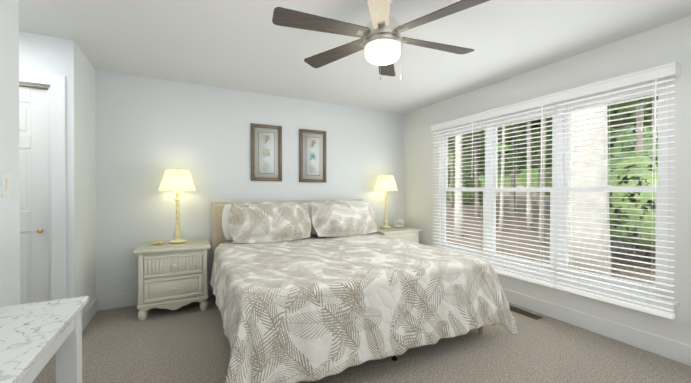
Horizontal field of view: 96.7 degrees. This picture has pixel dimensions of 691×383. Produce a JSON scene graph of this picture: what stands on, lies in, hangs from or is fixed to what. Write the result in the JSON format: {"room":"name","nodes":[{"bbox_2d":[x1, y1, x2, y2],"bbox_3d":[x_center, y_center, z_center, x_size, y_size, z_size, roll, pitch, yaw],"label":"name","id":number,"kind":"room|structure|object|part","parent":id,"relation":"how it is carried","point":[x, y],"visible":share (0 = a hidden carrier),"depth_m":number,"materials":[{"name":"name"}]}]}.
{"room":"bedroom","nodes":[
{"label":"bedroom","id":0,"kind":"room"},
{"bbox_2d":[19,31,53,85],"bbox_3d":[-3.009,-0.005,2.145,1.510,2.440,0.120,0,0,-28],"label":"wall","id":1,"kind":"structure","parent":0,"point":[36,52],"depth_m":2.39,"materials":[{"name":"white paint"}]},
{"bbox_2d":[19,70,66,300],"bbox_3d":[-2.712,0.144,2.290,0.990,2.140,0.140,0,0,-28],"label":"door frame","id":2,"kind":"structure","parent":1,"relation":"attached to","point":[56,88],"depth_m":2.43,"materials":[{"name":"white wood"}]},
{"bbox_2d":[19,86,48,303],"bbox_3d":[-2.704,0.195,2.275,0.768,2.014,0.076,0,0,-28],"label":"door","id":3,"kind":"structure","parent":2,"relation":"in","point":[34,196],"depth_m":2.41,"materials":[{"name":"white wood"}]},
{"bbox_2d":[0,0,95,313],"bbox_3d":[-1.389,0.002,0.816,0.120,2.440,5.120,0,0,-28],"label":"wall","id":4,"kind":"structure","parent":0,"point":[74,66],"depth_m":2.48,"materials":[{"name":"white paint"}]},
{"bbox_2d":[1,173,10,196],"bbox_3d":[-1.689,-0.032,1.534,0.017,0.116,0.072,0,0,-28],"label":"switch plate","id":5,"kind":"object","parent":4,"relation":"attached to","point":[5,184],"visible":1,"depth_m":1.52,"materials":[{"name":"white plastic"}]},
{"bbox_2d":[82,298,97,331],"bbox_3d":[-2.356,1.142,2.807,0.016,0.140,0.674,0,0,-28],"label":"baseboard","id":6,"kind":"structure","parent":4,"relation":"attached to","point":[89,313],"depth_m":2.83,"materials":[{"name":"white wood"}]},
{"bbox_2d":[95,70,403,296],"bbox_3d":[-0.821,-0.015,4.075,4.160,2.440,0.120,0,0,-28],"label":"wall","id":7,"kind":"structure","parent":0,"point":[149,131],"depth_m":3.55,"materials":[{"name":"white paint"}]},
{"bbox_2d":[96,283,212,310],"bbox_3d":[-0.790,1.135,4.021,3.920,0.140,0.016,0,0,-28],"label":"baseboard","id":8,"kind":"structure","parent":7,"relation":"attached to","point":[117,301],"depth_m":3.19,"materials":[{"name":"white wood"}]},
{"bbox_2d":[251,123,281,180],"bbox_3d":[-0.999,-0.489,3.896,0.390,0.710,0.025,0,0,-28],"label":"picture","id":9,"kind":"object","parent":7,"relation":"attached to","point":[266,152],"visible":1,"depth_m":3.89,"materials":[{"name":"brown wood"}]},
{"bbox_2d":[299,129,325,181],"bbox_3d":[-0.442,-0.480,4.190,0.390,0.710,0.024,0,0,-28],"label":"picture","id":10,"kind":"object","parent":7,"relation":"attached to","point":[312,155],"visible":1,"depth_m":4.18,"materials":[{"name":"brown wood"}]},
{"bbox_2d":[19,0,690,113],"bbox_3d":[-0.297,-1.272,1.452,5.670,0.100,5.240,0,0,-28],"label":"ceiling","id":11,"kind":"structure","parent":0,"point":[245,45],"depth_m":2.48,"materials":[{"name":"white paint"}]},
{"bbox_2d":[272,0,489,80],"bbox_3d":[0.230,-0.936,1.900,1.207,0.575,1.330,0,0,11],"label":"fan","id":12,"kind":"object","parent":11,"relation":"hanging from","point":[378,11],"depth_m":1.79,"materials":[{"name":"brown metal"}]},
{"bbox_3d":[0.203,-0.772,1.790,0.012,0.247,0.012,0,0,44],"label":"fan pull chain","id":13,"kind":"part","parent":12,"relation":"part of","materials":[{"name":"silver metal"}]},
{"bbox_2d":[365,39,400,65],"bbox_3d":[0.230,-0.849,1.901,0.224,0.080,0.224,0,0,-28],"label":"dome","id":14,"kind":"object","parent":12,"relation":"attached to","point":[390,51],"visible":1,"depth_m":1.83,"materials":[{"name":"white glass"}]},
{"bbox_3d":[0.167,-0.960,1.528,0.134,0.031,0.576,0,0,11],"label":"fan blade","id":15,"kind":"part","parent":12,"relation":"part of","materials":[{"name":"beige wood"}]},
{"bbox_3d":[0.293,-0.964,2.272,0.134,0.031,0.576,0,0,11],"label":"fan blade","id":16,"kind":"part","parent":12,"relation":"part of","materials":[{"name":"brown wood"}]},
{"bbox_3d":[0.343,-0.787,1.882,0.012,0.217,0.012,0,0,44],"label":"fan pull chain","id":17,"kind":"part","parent":12,"relation":"part of","materials":[{"name":"white metal"}]},
{"bbox_3d":[0.560,-0.962,1.844,0.537,0.031,0.759,0,0,11],"label":"fan blade","id":18,"kind":"part","parent":12,"relation":"part of","materials":[{"name":"brown wood"}]},
{"bbox_2d":[32,294,690,382],"bbox_3d":[-0.297,1.268,1.465,5.670,0.100,5.240,0,0,-28],"label":"floor","id":19,"kind":"structure","parent":0,"point":[189,343],"depth_m":2.25,"materials":[{"name":"carpet"}]},
{"bbox_2d":[0,296,88,382],"bbox_3d":[-0.963,0.848,0.593,0.398,0.750,1.580,0,0,-28],"label":"marble table","id":20,"kind":"object","parent":19,"relation":"on","point":[35,337],"visible":1,"depth_m":1.11,"materials":[{"name":"white stone"}]},
{"bbox_2d":[134,238,210,320],"bbox_3d":[-1.759,0.875,3.168,0.646,0.670,0.561,0,0,-28],"label":"nightstand","id":21,"kind":"object","parent":19,"relation":"on","point":[172,276],"visible":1,"depth_m":2.96,"materials":[{"name":"beige paint"}]},
{"bbox_2d":[150,241,163,243],"bbox_3d":[-1.955,0.525,3.184,0.138,0.029,0.132,0,0,-28],"label":"starfish","id":22,"kind":"object","parent":21,"relation":"on","point":[156,242],"visible":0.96,"depth_m":3.16,"materials":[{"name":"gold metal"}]},
{"bbox_2d":[159,168,195,242],"bbox_3d":[-1.796,0.144,3.287,0.351,0.790,0.351,0,0,-28],"label":"lamp","id":23,"kind":"object","parent":21,"relation":"on","point":[177,180],"visible":1,"depth_m":3.20,"materials":[{"name":"beige"}]},
{"bbox_3d":[-1.796,-0.116,3.285,0.351,0.220,0.351,0,0,-28],"label":"lamp shade","id":24,"kind":"part","parent":23,"relation":"part of","materials":[{"name":"beige fabric"}]},
{"bbox_2d":[210,199,516,382],"bbox_3d":[-0.125,0.665,3.030,2.247,1.091,2.334,0,0,-28],"label":"bed","id":25,"kind":"object","parent":19,"relation":"on","point":[309,290],"visible":1,"depth_m":2.20,"materials":[{"name":"fabric"}]},
{"bbox_2d":[222,204,232,239],"bbox_3d":[-0.983,0.344,3.666,0.920,0.425,0.232,0,0,-28],"label":"pillow","id":26,"kind":"object","parent":25,"relation":"on","point":[227,209],"depth_m":3.44,"materials":[{"name":"white fabric"}]},
{"bbox_3d":[-0.151,0.730,3.074,1.936,0.280,2.042,0,0,-28],"label":"mattress","id":27,"kind":"part","parent":25,"relation":"part of","materials":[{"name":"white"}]},
{"bbox_2d":[305,202,316,233],"bbox_3d":[-0.142,0.342,4.108,0.920,0.425,0.232,0,0,-28],"label":"pillow","id":28,"kind":"object","parent":25,"relation":"on","point":[308,205],"depth_m":3.88,"materials":[{"name":"white fabric"}]},
{"bbox_2d":[369,226,421,242],"bbox_3d":[0.683,0.868,4.453,0.646,0.670,0.561,0,0,-28],"label":"nightstand","id":29,"kind":"object","parent":19,"relation":"on","point":[411,234],"visible":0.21,"depth_m":4.29,"materials":[{"name":"beige paint"}]},
{"bbox_2d":[374,174,397,227],"bbox_3d":[0.594,0.138,4.544,0.351,0.790,0.351,0,0,-28],"label":"lamp","id":30,"kind":"object","parent":29,"relation":"on","point":[385,183],"visible":1,"depth_m":4.44,"materials":[{"name":"beige"}]},
{"bbox_3d":[0.594,-0.122,4.542,0.351,0.220,0.351,0,0,-28],"label":"lamp shade","id":31,"kind":"part","parent":30,"relation":"part of","materials":[{"name":"beige fabric"}]},
{"bbox_2d":[394,219,403,227],"bbox_3d":[0.802,0.470,4.590,0.166,0.125,0.160,0,0,-28],"label":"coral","id":32,"kind":"object","parent":29,"relation":"on","point":[399,223],"visible":1,"depth_m":4.54,"materials":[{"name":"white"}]},
{"bbox_2d":[509,305,542,319],"bbox_3d":[1.769,1.207,3.077,0.110,0.007,0.350,0,0,-28],"label":"air vent register","id":33,"kind":"object","parent":19,"relation":"on","point":[525,313],"visible":0.92,"depth_m":3.04,"materials":[{"name":"brown metal"}]},
{"bbox_2d":[404,16,690,345],"bbox_3d":[2.186,-0.008,2.697,0.120,2.440,5.120,0,0,-28],"label":"wall","id":34,"kind":"structure","parent":0,"point":[663,45],"depth_m":2.60,"materials":[{"name":"white paint"}]},
{"bbox_2d":[439,78,678,313],"bbox_3d":[1.863,0.029,3.273,0.116,1.721,2.400,0,0,-28],"label":"window frames","id":35,"kind":"structure","parent":34,"relation":"in","point":[561,181],"depth_m":2.90,"materials":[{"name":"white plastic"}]},
{"bbox_2d":[430,113,482,255],"bbox_3d":[1.409,-0.009,3.939,0.098,1.810,0.802,0,0,-28],"label":"window blind","id":36,"kind":"object","parent":35,"relation":"attached to","point":[457,122],"visible":0.92,"depth_m":3.88,"materials":[{"name":"white plastic"}]},
{"bbox_2d":[480,94,555,287],"bbox_3d":[1.782,-0.006,3.230,0.098,1.810,0.800,0,0,-28],"label":"window blind","id":37,"kind":"object","parent":35,"relation":"attached to","point":[542,101],"visible":0.96,"depth_m":3.15,"materials":[{"name":"white plastic"}]},
{"bbox_2d":[553,62,680,318],"bbox_3d":[2.155,-0.002,2.522,0.098,1.810,0.802,0,0,-28],"label":"window blind","id":38,"kind":"object","parent":35,"relation":"attached to","point":[659,72],"visible":0.96,"depth_m":2.44,"materials":[{"name":"white plastic"}]},
{"bbox_2d":[501,287,690,365],"bbox_3d":[2.102,1.142,2.717,0.016,0.140,4.984,0,0,-28],"label":"baseboard","id":39,"kind":"structure","parent":34,"relation":"attached to","point":[665,347],"depth_m":2.55,"materials":[{"name":"white wood"}]},
{"label":"outside","id":40,"kind":"structure","parent":0,"visible":0},
{"bbox_2d":[446,187,655,284],"bbox_3d":[16.327,0.368,21.054,42.000,3.300,50.000,0,0,-28],"label":"ground","id":41,"kind":"structure","parent":40,"point":[520,200],"depth_m":9.36,"materials":[{"name":"brown soil"}]},
{"bbox_2d":[446,94,657,275],"bbox_3d":[7.385,-5.261,18.216,18.376,13.828,23.157,0,0,-28],"label":"tree","id":42,"kind":"object","parent":41,"relation":"on","point":[582,199],"depth_m":6.78,"materials":[{"name":"green plant"}]},
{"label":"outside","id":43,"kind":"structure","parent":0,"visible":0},
{"bbox_2d":[448,112,650,186],"bbox_3d":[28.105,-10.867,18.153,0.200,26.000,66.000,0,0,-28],"label":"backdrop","id":44,"kind":"structure","parent":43,"point":[520,182],"depth_m":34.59,"materials":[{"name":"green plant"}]}
]}

